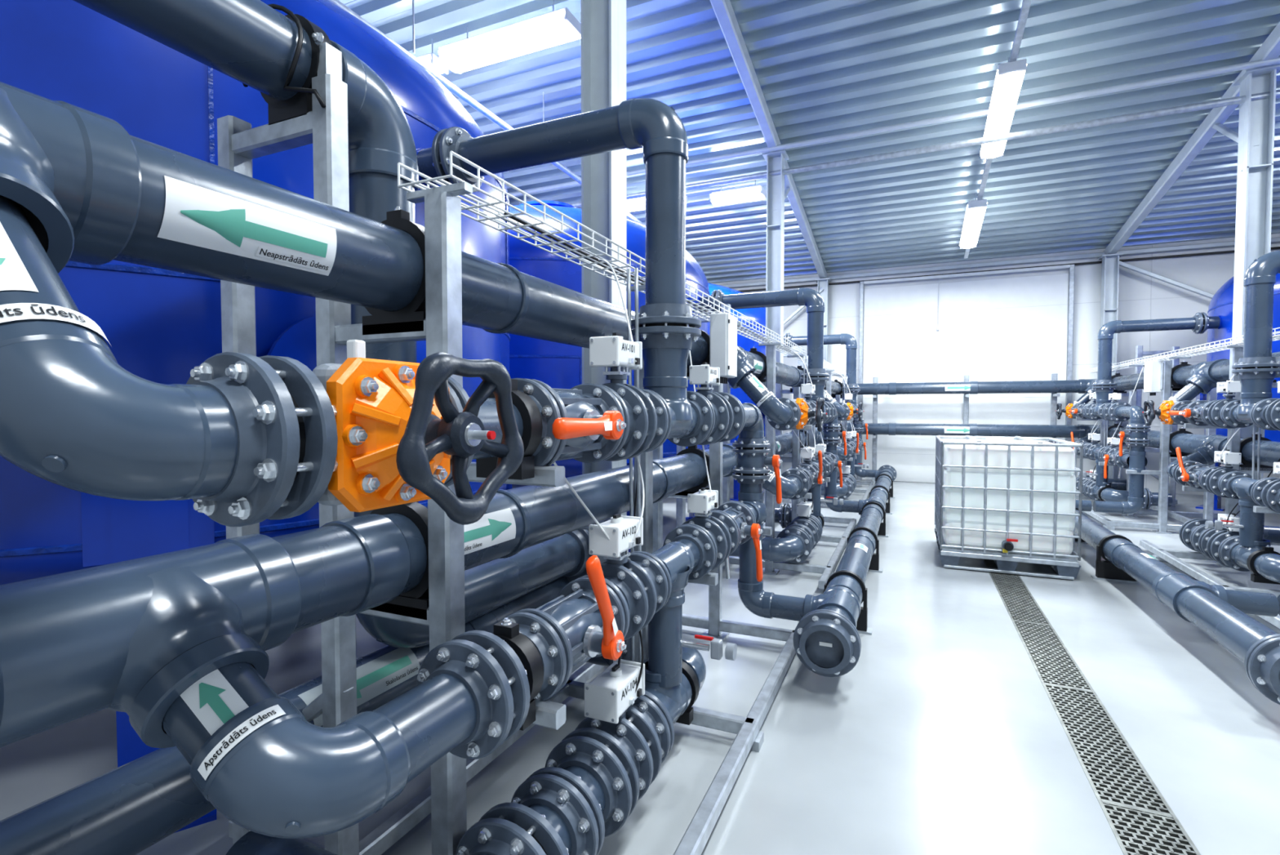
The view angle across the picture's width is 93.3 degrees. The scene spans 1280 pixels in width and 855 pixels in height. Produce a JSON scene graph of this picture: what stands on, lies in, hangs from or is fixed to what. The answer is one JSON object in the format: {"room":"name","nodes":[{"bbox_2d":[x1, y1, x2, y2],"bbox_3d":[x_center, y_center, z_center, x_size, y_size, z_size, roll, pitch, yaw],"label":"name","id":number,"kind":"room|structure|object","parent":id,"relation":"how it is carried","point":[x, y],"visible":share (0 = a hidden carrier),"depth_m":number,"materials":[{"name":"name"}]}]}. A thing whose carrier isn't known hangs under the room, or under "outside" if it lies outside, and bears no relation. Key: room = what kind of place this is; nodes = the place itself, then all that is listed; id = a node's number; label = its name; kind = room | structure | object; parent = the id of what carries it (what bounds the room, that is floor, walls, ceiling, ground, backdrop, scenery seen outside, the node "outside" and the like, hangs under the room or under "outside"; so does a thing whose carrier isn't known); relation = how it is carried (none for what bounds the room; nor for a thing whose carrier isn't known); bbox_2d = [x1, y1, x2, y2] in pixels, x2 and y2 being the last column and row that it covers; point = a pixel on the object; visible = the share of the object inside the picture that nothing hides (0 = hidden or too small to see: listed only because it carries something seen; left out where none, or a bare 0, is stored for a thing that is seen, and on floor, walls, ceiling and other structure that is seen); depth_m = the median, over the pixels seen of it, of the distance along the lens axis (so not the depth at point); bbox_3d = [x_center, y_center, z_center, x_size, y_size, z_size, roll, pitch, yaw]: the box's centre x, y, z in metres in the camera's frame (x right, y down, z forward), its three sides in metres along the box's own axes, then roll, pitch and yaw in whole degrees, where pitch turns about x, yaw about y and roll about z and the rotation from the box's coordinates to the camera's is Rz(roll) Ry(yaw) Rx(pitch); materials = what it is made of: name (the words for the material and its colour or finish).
{"room":"mechanical room","nodes":[
{"label":"mechanical room","id":0,"kind":"room"},
{"bbox_2d":[328,0,645,226],"bbox_3d":[-1.723,-3.841,5.581,0.070,1.695,13.001,1,2,24],"label":"conduit","id":1,"kind":"object","parent":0,"point":[446,83],"depth_m":5.66,"materials":[{"name":"metal"}]},
{"bbox_2d":[0,475,1279,854],"bbox_3d":[3.066,1.327,4.205,15.000,0.120,15.100,1,2,24],"label":"floor","id":2,"kind":"structure","parent":0,"point":[944,735],"depth_m":2.58,"materials":[{"name":"concrete"}]},
{"bbox_2d":[0,0,512,832],"bbox_3d":[-2.643,-0.562,3.506,3.831,3.700,3.908,1,2,24],"label":"tank","id":3,"kind":"object","parent":2,"relation":"on","point":[159,325],"visible":0.25,"depth_m":1.99,"materials":[{"name":"metal"}]},
{"bbox_2d":[417,97,701,438],"bbox_3d":[-0.367,-0.631,2.485,1.285,1.339,0.280,1,2,24],"label":"riser pipe","id":4,"kind":"object","parent":3,"relation":"attached to","point":[668,327],"visible":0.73,"depth_m":2.23,"materials":[{"name":"grey plastic"}]},
{"bbox_2d":[217,73,795,854],"bbox_3d":[-0.247,0.170,2.511,1.405,2.300,2.870,1,2,24],"label":"support frame","id":5,"kind":"object","parent":2,"relation":"on","point":[434,315],"visible":0.43,"depth_m":1.66,"materials":[{"name":"metal"}]},
{"bbox_2d":[0,576,569,854],"bbox_3d":[-1.125,0.899,1.628,0.320,0.320,3.600,1,2,24],"label":"pipe","id":6,"kind":"object","parent":5,"relation":"attached to","point":[130,807],"visible":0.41,"depth_m":1.41,"materials":[{"name":"grey plastic"}]},
{"bbox_2d":[72,0,592,648],"bbox_3d":[-1.076,-0.147,1.518,0.332,1.998,3.502,1,2,24],"label":"supply pipe","id":7,"kind":"object","parent":5,"relation":"attached to","point":[274,54],"visible":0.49,"depth_m":1.79,"materials":[{"name":"grey plastic"}]},
{"bbox_2d":[0,195,745,526],"bbox_3d":[-0.188,-0.137,1.932,0.467,0.480,2.821,1,2,24],"label":"pipe","id":8,"kind":"object","parent":5,"relation":"attached to","point":[249,438],"visible":0.77,"depth_m":0.74,"materials":[{"name":"grey plastic"}]},
{"bbox_2d":[312,339,524,524],"bbox_3d":[-0.392,0.002,0.973,0.381,0.287,0.264,1,2,24],"label":"valve","id":9,"kind":"object","parent":8,"relation":"attached to","point":[399,428],"visible":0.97,"depth_m":0.90,"materials":[{"name":"orange paint"}]},
{"bbox_2d":[552,387,626,460],"bbox_3d":[-0.199,-0.005,1.514,0.283,0.190,0.440,1,2,24],"label":"valve","id":10,"kind":"object","parent":8,"relation":"attached to","point":[584,424],"visible":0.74,"depth_m":1.52,"materials":[{"name":"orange plastic"}]},
{"bbox_2d":[589,332,642,384],"bbox_3d":[-0.074,-0.108,1.915,0.200,0.379,0.191,1,2,24],"label":"valve actuator","id":11,"kind":"object","parent":8,"relation":"attached to","point":[613,352],"visible":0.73,"depth_m":1.84,"materials":[{"name":"plastic"}]},
{"bbox_2d":[688,362,719,391],"bbox_3d":[0.294,-0.119,2.736,0.200,0.350,0.178,1,2,24],"label":"valve actuator","id":12,"kind":"object","parent":8,"relation":"attached to","point":[705,375],"visible":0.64,"depth_m":2.67,"materials":[{"name":"plastic"}]},
{"bbox_2d":[161,500,757,838],"bbox_3d":[0.031,0.645,2.181,0.419,0.663,2.913,1,2,29],"label":"pipe","id":13,"kind":"object","parent":5,"relation":"attached to","point":[250,751],"visible":0.87,"depth_m":1.05,"materials":[{"name":"grey plastic"}]},
{"bbox_2d":[536,555,626,672],"bbox_3d":[-0.169,0.477,1.596,0.283,0.355,0.294,1,2,24],"label":"valve","id":14,"kind":"object","parent":13,"relation":"attached to","point":[591,630],"visible":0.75,"depth_m":1.55,"materials":[{"name":"grey plastic"}]},
{"bbox_2d":[588,513,648,598],"bbox_3d":[-0.074,0.463,1.933,0.200,0.372,0.197,1,2,24],"label":"valve actuator","id":15,"kind":"object","parent":13,"relation":"on","point":[620,529],"visible":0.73,"depth_m":1.86,"materials":[{"name":"plastic"}]},
{"bbox_2d":[687,487,718,518],"bbox_3d":[0.286,0.448,2.736,0.200,0.350,0.178,1,2,24],"label":"control box","id":16,"kind":"object","parent":13,"relation":"on","point":[702,501],"visible":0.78,"depth_m":2.67,"materials":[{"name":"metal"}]},
{"bbox_2d":[681,555,737,660],"bbox_3d":[0.381,0.699,2.640,0.281,0.306,0.836,1,2,24],"label":"tap","id":17,"kind":"object","parent":13,"relation":"attached to","point":[715,646],"visible":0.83,"depth_m":2.26,"materials":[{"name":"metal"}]},
{"bbox_2d":[722,506,763,581],"bbox_3d":[0.479,0.595,3.049,0.283,0.354,0.280,1,2,24],"label":"valve","id":18,"kind":"object","parent":13,"relation":"attached to","point":[754,531],"visible":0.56,"depth_m":3.00,"materials":[{"name":"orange plastic"}]},
{"bbox_2d":[226,637,706,854],"bbox_3d":[-0.295,1.077,2.110,0.768,0.298,1.823,1,2,24],"label":"pipe","id":19,"kind":"object","parent":5,"relation":"attached to","point":[589,784],"visible":0.73,"depth_m":1.75,"materials":[{"name":"grey plastic"}]},
{"bbox_2d":[584,657,644,723],"bbox_3d":[-0.081,0.986,2.007,0.200,0.391,0.225,1,2,24],"label":"valve actuator","id":20,"kind":"object","parent":19,"relation":"attached to","point":[608,696],"visible":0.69,"depth_m":1.93,"materials":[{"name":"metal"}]},
{"bbox_2d":[397,151,846,377],"bbox_3d":[1.571,-0.764,6.143,0.185,0.080,10.263,1,2,24],"label":"cable tray","id":21,"kind":"object","parent":5,"relation":"attached to","point":[463,188],"visible":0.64,"depth_m":1.93,"materials":[{"name":"white metal"}]},
{"bbox_2d":[553,258,711,692],"bbox_3d":[0.052,0.147,2.393,0.273,1.554,1.406,1,2,24],"label":"cables","id":22,"kind":"object","parent":5,"relation":"attached to","point":[628,312],"visible":0.5,"depth_m":2.17,"materials":[{"name":"white plastic"}]},
{"bbox_2d":[0,81,1279,395],"bbox_3d":[3.034,-0.464,4.896,4.229,0.336,12.698,1,2,24],"label":"pipe","id":23,"kind":"object","parent":5,"relation":"attached to","point":[93,192],"visible":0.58,"depth_m":1.14,"materials":[{"name":"grey plastic"}]},
{"bbox_2d":[710,312,737,383],"bbox_3d":[0.495,-0.455,3.545,0.129,0.395,0.260,1,2,24],"label":"junction box","id":24,"kind":"object","parent":5,"relation":"attached to","point":[723,326],"visible":0.94,"depth_m":3.43,"materials":[{"name":"white plastic"}]},
{"bbox_2d":[732,402,804,621],"bbox_3d":[0.702,0.491,3.324,0.500,1.255,0.610,1,2,24],"label":"pipe","id":25,"kind":"object","parent":5,"relation":"attached to","point":[751,440],"visible":0.81,"depth_m":3.48,"materials":[{"name":"grey plastic"}]},
{"bbox_2d":[736,453,782,503],"bbox_3d":[0.696,0.283,3.534,0.270,0.320,0.176,1,2,24],"label":"valve","id":26,"kind":"object","parent":25,"relation":"attached to","point":[744,460],"visible":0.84,"depth_m":3.48,"materials":[{"name":"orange plastic"}]},
{"bbox_2d":[580,0,626,564],"bbox_3d":[-0.203,-1.354,3.424,0.320,5.290,0.320,1,2,24],"label":"steel column","id":27,"kind":"structure","parent":2,"relation":"on","point":[603,22],"depth_m":3.40,"materials":[{"name":"metal"}]},
{"bbox_2d":[508,200,709,551],"bbox_3d":[-1.038,-0.676,7.092,3.831,3.700,3.908,1,2,24],"label":"tank","id":28,"kind":"object","parent":2,"relation":"on","point":[557,365],"visible":0.18,"depth_m":5.29,"materials":[{"name":"metal"}]},
{"bbox_2d":[699,288,829,412],"bbox_3d":[1.238,-0.745,6.071,1.285,1.339,0.280,1,2,24],"label":"riser pipe","id":29,"kind":"object","parent":28,"relation":"attached to","point":[814,302],"visible":0.7,"depth_m":5.83,"materials":[{"name":"grey plastic"}]},
{"bbox_2d":[707,283,765,501],"bbox_3d":[0.567,-0.789,10.677,3.831,3.700,3.908,1,2,24],"label":"tank","id":30,"kind":"object","parent":2,"relation":"on","point":[757,314],"visible":0.02,"depth_m":9.21,"materials":[{"name":"metal"}]},
{"bbox_2d":[783,333,860,408],"bbox_3d":[2.842,-0.859,9.657,1.285,1.339,0.280,1,2,24],"label":"riser pipe","id":31,"kind":"object","parent":30,"relation":"attached to","point":[851,343],"visible":0.67,"depth_m":9.40,"materials":[{"name":"grey plastic"}]},
{"bbox_2d":[675,303,857,588],"bbox_3d":[1.358,0.056,6.096,1.405,2.300,2.870,1,2,24],"label":"support frame","id":32,"kind":"object","parent":2,"relation":"on","point":[770,360],"visible":0.34,"depth_m":5.24,"materials":[{"name":"metal"}]},
{"bbox_2d":[728,502,824,563],"bbox_3d":[1.310,0.964,5.696,0.768,0.298,1.823,1,2,24],"label":"pipe","id":33,"kind":"object","parent":32,"relation":"attached to","point":[794,543],"visible":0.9,"depth_m":5.00,"materials":[{"name":"grey plastic"}]},
{"bbox_2d":[795,500,813,516],"bbox_3d":[1.524,0.872,5.593,0.200,0.391,0.225,1,2,24],"label":"control box","id":34,"kind":"object","parent":33,"relation":"attached to","point":[803,508],"visible":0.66,"depth_m":5.50,"materials":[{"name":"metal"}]},
{"bbox_2d":[737,371,835,430],"bbox_3d":[1.417,-0.251,5.517,0.467,0.480,2.821,1,2,24],"label":"pipe","id":35,"kind":"object","parent":32,"relation":"attached to","point":[781,413],"visible":0.62,"depth_m":4.29,"materials":[{"name":"grey plastic"}]},
{"bbox_2d":[800,382,815,399],"bbox_3d":[1.531,-0.221,5.500,0.200,0.379,0.191,1,2,24],"label":"valve actuator","id":36,"kind":"object","parent":35,"relation":"attached to","point":[807,388],"visible":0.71,"depth_m":5.42,"materials":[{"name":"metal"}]},
{"bbox_2d":[790,393,826,431],"bbox_3d":[1.215,-0.112,4.561,0.387,0.286,0.273,1,2,24],"label":"valve","id":37,"kind":"object","parent":35,"relation":"attached to","point":[806,413],"visible":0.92,"depth_m":4.48,"materials":[{"name":"orange paint"}]},
{"bbox_2d":[762,452,837,515],"bbox_3d":[1.636,0.531,5.767,0.419,0.663,2.913,1,2,29],"label":"pipe","id":38,"kind":"object","parent":32,"relation":"attached to","point":[796,483],"visible":0.76,"depth_m":4.86,"materials":[{"name":"grey plastic"}]},
{"bbox_2d":[800,444,814,462],"bbox_3d":[1.531,0.349,5.518,0.200,0.372,0.197,1,2,24],"label":"valve actuator","id":39,"kind":"object","parent":38,"relation":"on","point":[807,456],"visible":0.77,"depth_m":5.44,"materials":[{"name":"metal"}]},
{"bbox_2d":[802,450,824,484],"bbox_3d":[1.436,0.363,5.181,0.283,0.355,0.294,1,2,24],"label":"valve","id":40,"kind":"object","parent":38,"relation":"attached to","point":[819,479],"visible":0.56,"depth_m":5.11,"materials":[{"name":"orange plastic"}]},
{"bbox_2d":[790,351,823,509],"bbox_3d":[1.657,0.034,5.979,0.273,1.554,1.406,1,2,24],"label":"hoses","id":41,"kind":"object","parent":32,"relation":"attached to","point":[803,360],"visible":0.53,"depth_m":5.75,"materials":[{"name":"white plastic"}]},
{"bbox_2d":[821,407,858,512],"bbox_3d":[2.306,0.377,6.910,0.500,1.255,0.610,1,2,24],"label":"pipe","id":42,"kind":"object","parent":32,"relation":"attached to","point":[831,443],"visible":0.67,"depth_m":7.07,"materials":[{"name":"grey plastic"}]},
{"bbox_2d":[823,431,847,455],"bbox_3d":[2.301,0.169,7.119,0.270,0.320,0.176,1,2,24],"label":"valve","id":43,"kind":"object","parent":42,"relation":"attached to","point":[829,433],"visible":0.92,"depth_m":7.07,"materials":[{"name":"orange plastic"}]},
{"bbox_2d":[762,149,789,506],"bbox_3d":[1.724,-1.147,7.741,0.320,4.601,0.320,1,2,24],"label":"steel column","id":44,"kind":"structure","parent":2,"relation":"on","point":[775,160],"depth_m":7.68,"materials":[{"name":"metal"}]},
{"bbox_2d":[814,277,831,455],"bbox_3d":[3.611,-0.944,11.967,0.320,3.926,0.320,1,2,24],"label":"steel column","id":45,"kind":"structure","parent":2,"relation":"on","point":[822,282],"depth_m":11.89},
{"bbox_2d":[782,346,875,505],"bbox_3d":[2.963,-0.058,9.682,1.405,2.300,2.870,1,2,24],"label":"support frame","id":46,"kind":"object","parent":2,"relation":"on","point":[828,384],"visible":0.21,"depth_m":9.69,"materials":[{"name":"metal"}]},
{"bbox_2d":[821,472,856,498],"bbox_3d":[2.915,0.850,9.281,0.768,0.298,1.823,1,2,24],"label":"pipe","id":47,"kind":"object","parent":46,"relation":"attached to","point":[849,481],"visible":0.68,"depth_m":8.57,"materials":[{"name":"grey plastic"}]},
{"bbox_2d":[823,389,862,420],"bbox_3d":[3.022,-0.364,9.103,0.467,0.480,2.821,1,2,24],"label":"pipe","id":48,"kind":"object","parent":46,"relation":"attached to","point":[843,410],"visible":0.55,"depth_m":7.91,"materials":[{"name":"grey plastic"}]},
{"bbox_2d":[843,400,863,421],"bbox_3d":[2.819,-0.226,8.147,0.387,0.286,0.273,1,2,24],"label":"valve","id":49,"kind":"object","parent":48,"relation":"attached to","point":[852,411],"visible":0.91,"depth_m":8.07,"materials":[{"name":"orange paint"}]},
{"bbox_2d":[836,436,862,475],"bbox_3d":[3.241,0.417,9.353,0.419,0.663,2.913,1,2,29],"label":"pipe","id":50,"kind":"object","parent":46,"relation":"attached to","point":[840,447],"visible":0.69,"depth_m":8.88,"materials":[{"name":"grey plastic"}]},
{"bbox_2d":[851,416,879,477],"bbox_3d":[3.911,0.263,10.495,0.500,1.255,0.610,1,2,24],"label":"pipe","id":51,"kind":"object","parent":46,"relation":"attached to","point":[860,472],"visible":0.52,"depth_m":10.66,"materials":[{"name":"grey plastic"}]},
{"bbox_2d":[793,464,896,676],"bbox_3d":[2.617,0.981,6.779,0.330,0.408,8.530,1,2,24],"label":"pipe","id":52,"kind":"object","parent":2,"relation":"on","point":[827,641],"visible":1,"depth_m":3.40,"materials":[{"name":"grey plastic"}]},
{"bbox_2d":[871,373,1060,483],"bbox_3d":[5.630,0.072,10.635,2.960,1.980,0.400,1,2,24],"label":"stand","id":53,"kind":"object","parent":2,"relation":"on","point":[1054,396],"visible":0.54,"depth_m":10.66,"materials":[{"name":"metal"}]},
{"bbox_2d":[933,435,1084,579],"bbox_3d":[3.319,0.656,5.582,1.028,1.126,1.309,1,2,24],"label":"container","id":54,"kind":"object","parent":2,"relation":"on","point":[1007,501],"visible":1,"depth_m":5.09,"materials":[{"name":"plastic"}]},
{"bbox_2d":[982,558,1200,854],"bbox_3d":[2.310,1.301,3.395,0.220,0.020,13.007,1,2,24],"label":"floor drain grate","id":55,"kind":"object","parent":2,"relation":"on","point":[1142,821],"visible":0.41,"depth_m":2.53,"materials":[{"name":"metal"}]},
{"bbox_2d":[1097,253,1124,478],"bbox_3d":[7.810,-0.884,10.089,0.320,3.926,0.320,1,2,24],"label":"steel column","id":56,"kind":"structure","parent":2,"relation":"on","point":[1110,262],"depth_m":10.03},
{"bbox_2d":[1075,345,1217,533],"bbox_3d":[6.597,-0.003,7.950,1.405,2.300,2.870,1,2,24],"label":"support frame","id":57,"kind":"object","parent":2,"relation":"on","point":[1166,484],"visible":0.55,"depth_m":6.84,"materials":[{"name":"metal"}]},
{"bbox_2d":[1071,435,1129,485],"bbox_3d":[6.319,0.450,8.308,0.419,0.663,2.913,1,2,29],"label":"pipe","id":58,"kind":"object","parent":57,"relation":"attached to","point":[1095,451],"visible":0.7,"depth_m":8.13,"materials":[{"name":"grey plastic"}]},
{"bbox_2d":[1070,391,1131,421],"bbox_3d":[6.538,-0.346,8.508,0.467,0.480,2.821,1,2,24],"label":"pipe","id":59,"kind":"object","parent":57,"relation":"attached to","point":[1108,411],"visible":0.83,"depth_m":7.96,"materials":[{"name":"grey plastic"}]},
{"bbox_2d":[1055,400,1075,419],"bbox_3d":[6.741,-0.268,9.471,0.387,0.286,0.273,1,2,24],"label":"valve","id":60,"kind":"object","parent":59,"relation":"attached to","point":[1059,411],"visible":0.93,"depth_m":9.45,"materials":[{"name":"orange paint"}]},
{"bbox_2d":[1088,367,1143,473],"bbox_3d":[6.298,-0.033,8.065,0.273,1.554,1.406,1,2,24],"label":"hoses","id":61,"kind":"object","parent":57,"relation":"attached to","point":[1119,367],"visible":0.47,"depth_m":8.24,"materials":[{"name":"white plastic"}]},
{"bbox_2d":[1093,405,1150,514],"bbox_3d":[5.649,0.369,7.158,0.500,1.255,0.610,1,2,24],"label":"pipe","id":62,"kind":"object","parent":57,"relation":"attached to","point":[1138,461],"visible":0.94,"depth_m":6.89,"materials":[{"name":"grey plastic"}]},
{"bbox_2d":[1118,431,1147,456],"bbox_3d":[5.654,0.175,6.936,0.270,0.320,0.176,1,2,24],"label":"valve","id":63,"kind":"object","parent":62,"relation":"attached to","point":[1122,434],"visible":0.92,"depth_m":6.93,"materials":[{"name":"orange plastic"}]},
{"bbox_2d":[1075,475,1172,509],"bbox_3d":[6.645,0.877,8.407,0.768,0.298,1.823,1,2,24],"label":"pipe","id":64,"kind":"object","parent":57,"relation":"attached to","point":[1090,489],"visible":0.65,"depth_m":7.93,"materials":[{"name":"grey plastic"}]},
{"bbox_2d":[1142,360,1164,395],"bbox_3d":[5.855,-0.561,6.878,0.129,0.395,0.260,1,2,24],"label":"junction box","id":65,"kind":"object","parent":57,"relation":"attached to","point":[1153,376],"visible":1,"depth_m":6.83,"materials":[{"name":"white plastic"}]},
{"bbox_2d":[1075,499,1279,704],"bbox_3d":[4.577,1.000,6.176,0.560,0.408,8.030,1,2,24],"label":"pipe","id":66,"kind":"object","parent":2,"relation":"on","point":[1221,613],"visible":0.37,"depth_m":3.52,"materials":[{"name":"grey plastic"}]},
{"bbox_2d":[1139,347,1279,628],"bbox_3d":[4.992,0.112,4.364,1.405,2.300,2.870,1,2,24],"label":"support frame","id":67,"kind":"object","parent":2,"relation":"on","point":[1236,444],"visible":0.39,"depth_m":5.28,"materials":[{"name":"metal"}]},
{"bbox_2d":[0,422,1279,747],"bbox_3d":[3.034,0.256,4.919,4.229,0.304,12.698,1,2,24],"label":"pipe","id":68,"kind":"object","parent":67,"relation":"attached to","point":[131,637],"visible":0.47,"depth_m":1.09,"materials":[{"name":"grey plastic"}]},
{"bbox_2d":[1089,327,1279,373],"bbox_3d":[5.590,-0.762,6.078,0.185,0.080,7.106,1,2,24],"label":"cable tray","id":69,"kind":"object","parent":67,"relation":"attached to","point":[1239,344],"visible":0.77,"depth_m":6.12,"materials":[{"name":"white metal"}]},
{"bbox_2d":[1156,382,1279,431],"bbox_3d":[4.934,-0.232,4.922,0.467,0.480,2.821,1,2,24],"label":"pipe","id":70,"kind":"object","parent":67,"relation":"attached to","point":[1264,414],"visible":0.79,"depth_m":4.92,"materials":[{"name":"grey plastic"}]},
{"bbox_2d":[1142,396,1177,426],"bbox_3d":[5.136,-0.154,5.885,0.387,0.286,0.273,1,2,24],"label":"valve","id":71,"kind":"object","parent":70,"relation":"attached to","point":[1163,411],"visible":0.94,"depth_m":5.87,"materials":[{"name":"orange paint"}]},
{"bbox_2d":[1169,402,1207,423],"bbox_3d":[4.944,-0.127,5.348,0.283,0.190,0.440,1,2,24],"label":"valve","id":72,"kind":"object","parent":70,"relation":"attached to","point":[1196,412],"visible":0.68,"depth_m":5.29,"materials":[{"name":"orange plastic"}]},
{"bbox_2d":[1216,378,1240,399],"bbox_3d":[4.819,-0.204,4.941,0.200,0.379,0.191,1,2,24],"label":"valve actuator","id":73,"kind":"object","parent":70,"relation":"attached to","point":[1231,387],"visible":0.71,"depth_m":4.89,"materials":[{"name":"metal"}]},
{"bbox_2d":[1166,451,1279,546],"bbox_3d":[4.715,0.564,4.723,0.419,0.663,2.913,1,2,29],"label":"pipe","id":74,"kind":"object","parent":67,"relation":"attached to","point":[1227,482],"visible":0.86,"depth_m":4.60,"materials":[{"name":"grey plastic"}]},
{"bbox_2d":[1175,447,1209,486],"bbox_3d":[4.915,0.359,5.297,0.283,0.355,0.294,1,2,24],"label":"valve","id":75,"kind":"object","parent":74,"relation":"attached to","point":[1185,477],"visible":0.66,"depth_m":5.33,"materials":[{"name":"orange plastic"}]},
{"bbox_2d":[1204,520,1244,529],"bbox_3d":[4.365,0.647,4.269,0.281,0.306,0.836,1,2,24],"label":"tap","id":76,"kind":"object","parent":74,"relation":"attached to","point":[1219,525],"visible":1,"depth_m":4.64,"materials":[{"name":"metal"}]},
{"bbox_2d":[1213,448,1241,468],"bbox_3d":[4.819,0.367,4.959,0.200,0.372,0.197,1,2,24],"label":"valve actuator","id":77,"kind":"object","parent":74,"relation":"on","point":[1228,458],"visible":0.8,"depth_m":4.89,"materials":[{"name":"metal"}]},
{"bbox_2d":[1178,518,1279,582],"bbox_3d":[5.040,0.991,4.822,0.768,0.298,1.823,1,2,24],"label":"pipe","id":78,"kind":"object","parent":67,"relation":"attached to","point":[1222,546],"visible":0.82,"depth_m":4.89,"materials":[{"name":"grey plastic"}]},
{"bbox_2d":[1217,512,1239,532],"bbox_3d":[4.826,0.893,4.918,0.200,0.392,0.225,1,2,24],"label":"control box","id":79,"kind":"object","parent":78,"relation":"attached to","point":[1236,519],"visible":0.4,"depth_m":4.88,"materials":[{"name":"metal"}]},
{"bbox_2d":[1214,336,1279,524],"bbox_3d":[4.694,0.081,4.480,0.273,1.554,1.406,1,2,24],"label":"hoses","id":80,"kind":"object","parent":67,"relation":"attached to","point":[1254,424],"visible":0.44,"depth_m":4.67,"materials":[{"name":"white plastic"}]},
{"bbox_2d":[1195,273,1279,511],"bbox_3d":[8.993,-0.670,6.910,3.831,3.700,3.908,1,2,24],"label":"tank","id":81,"kind":"object","parent":2,"relation":"on","point":[1221,304],"visible":0.23,"depth_m":7.52,"materials":[{"name":"metal"}]},
{"bbox_2d":[1091,311,1220,416],"bbox_3d":[6.718,-0.803,7.924,1.285,1.339,0.280,1,2,24],"label":"riser pipe","id":82,"kind":"object","parent":81,"relation":"attached to","point":[1200,322],"visible":0.91,"depth_m":8.01,"materials":[{"name":"grey plastic"}]},
{"bbox_2d":[1231,64,1279,516],"bbox_3d":[5.923,-1.087,5.864,0.320,4.601,0.320,1,2,24],"label":"steel column","id":83,"kind":"structure","parent":2,"relation":"on","point":[1256,124],"depth_m":5.80,"materials":[{"name":"metal"}]},
{"bbox_3d":[7.389,-0.556,3.324,3.838,3.700,3.907,1,2,24],"label":"tank","id":84,"kind":"object","parent":2,"relation":"on","visible":0},
{"bbox_2d":[1231,250,1279,423],"bbox_3d":[5.113,-0.690,4.338,1.285,1.339,0.280,1,2,24],"label":"riser pipe","id":85,"kind":"object","parent":84,"relation":"attached to","point":[1256,371],"visible":0.84,"depth_m":4.49,"materials":[{"name":"grey plastic"}]},
{"bbox_2d":[337,0,1279,283],"bbox_3d":[3.073,-3.962,4.052,15.000,2.282,15.067,1,2,24],"label":"ceiling","id":86,"kind":"structure","parent":0,"point":[823,68],"depth_m":6.94,"materials":[{"name":"metal"}]},
{"bbox_2d":[416,38,448,75],"bbox_3d":[-2.262,-3.740,6.154,0.600,0.332,0.240,1,2,24],"label":"fluorescent light fixture","id":87,"kind":"object","parent":86,"relation":"hanging from","point":[431,60],"visible":0.34,"depth_m":6.00,"materials":[{"name":"white plastic"}]},
{"bbox_2d":[437,0,581,74],"bbox_3d":[-1.235,-3.711,5.696,1.450,0.362,0.340,1,2,24],"label":"fluorescent light fixture","id":88,"kind":"object","parent":86,"relation":"hanging from","point":[555,28],"visible":0.88,"depth_m":5.59,"materials":[{"name":"white plastic"}]},
{"bbox_2d":[626,195,687,212],"bbox_3d":[-0.029,-3.381,8.893,1.450,0.350,0.300,1,2,24],"label":"fluorescent light fixture","id":89,"kind":"object","parent":86,"relation":"hanging from","point":[639,203],"visible":0.2,"depth_m":8.79,"materials":[{"name":"white plastic"}]},
{"bbox_2d":[709,179,766,206],"bbox_3d":[1.376,-3.339,8.485,0.750,0.350,0.300,1,2,24],"label":"fluorescent light fixture","id":90,"kind":"object","parent":86,"relation":"hanging from","point":[756,193],"visible":0.91,"depth_m":8.39,"materials":[{"name":"white plastic"}]},
{"bbox_2d":[964,0,1031,258],"bbox_3d":[3.437,-3.547,5.528,0.060,1.696,10.104,1,2,24],"label":"rail","id":91,"kind":"object","parent":86,"relation":"hanging from","point":[1026,4],"visible":0.44,"depth_m":5.47,"materials":[{"name":"metal"}]},
{"bbox_2d":[960,192,987,248],"bbox_3d":[4.895,-3.052,8.890,0.240,0.503,1.462,1,2,24],"label":"fluorescent light fixture","id":92,"kind":"object","parent":91,"relation":"attached to","point":[975,209],"visible":1,"depth_m":8.70,"materials":[{"name":"white plastic"}]},
{"bbox_2d":[980,57,1026,159],"bbox_3d":[3.799,-3.373,6.356,0.240,0.516,1.562,1,2,24],"label":"fluorescent light fixture","id":93,"kind":"object","parent":91,"relation":"hanging from","point":[1010,75],"visible":1,"depth_m":6.12,"materials":[{"name":"white plastic"}]},
{"bbox_2d":[507,56,1279,324],"bbox_3d":[3.798,-2.670,6.696,13.800,2.558,9.385,1,2,24],"label":"roof","id":94,"kind":"structure","parent":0,"point":[1233,135],"depth_m":6.73,"materials":[{"name":"metal"}]},
{"bbox_2d":[709,0,1279,278],"bbox_3d":[2.697,-3.817,4.196,13.920,2.363,15.103,1,2,24],"label":"roof beams","id":95,"kind":"structure","parent":0,"point":[1269,49],"depth_m":6.91,"materials":[{"name":"metal"}]},
{"bbox_2d":[711,233,1279,494],"bbox_3d":[6.189,-1.153,11.111,15.000,4.400,0.203,1,2,24],"label":"wall","id":96,"kind":"structure","parent":0,"point":[1141,296],"depth_m":10.17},
{"bbox_2d":[857,264,1074,482],"bbox_3d":[5.840,-0.877,11.075,3.450,3.850,0.130,1,2,24],"label":"door","id":97,"kind":"structure","parent":96,"relation":"in","point":[1015,328],"depth_m":11.09,"materials":[{"name":"metal"}]},
{"bbox_2d":[719,236,1279,292],"bbox_3d":[6.125,-2.878,10.912,15.000,0.170,0.100,1,2,24],"label":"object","id":98,"kind":"structure","parent":96,"relation":"attached to","point":[1273,240],"depth_m":10.64,"materials":[{"name":"white metal"}]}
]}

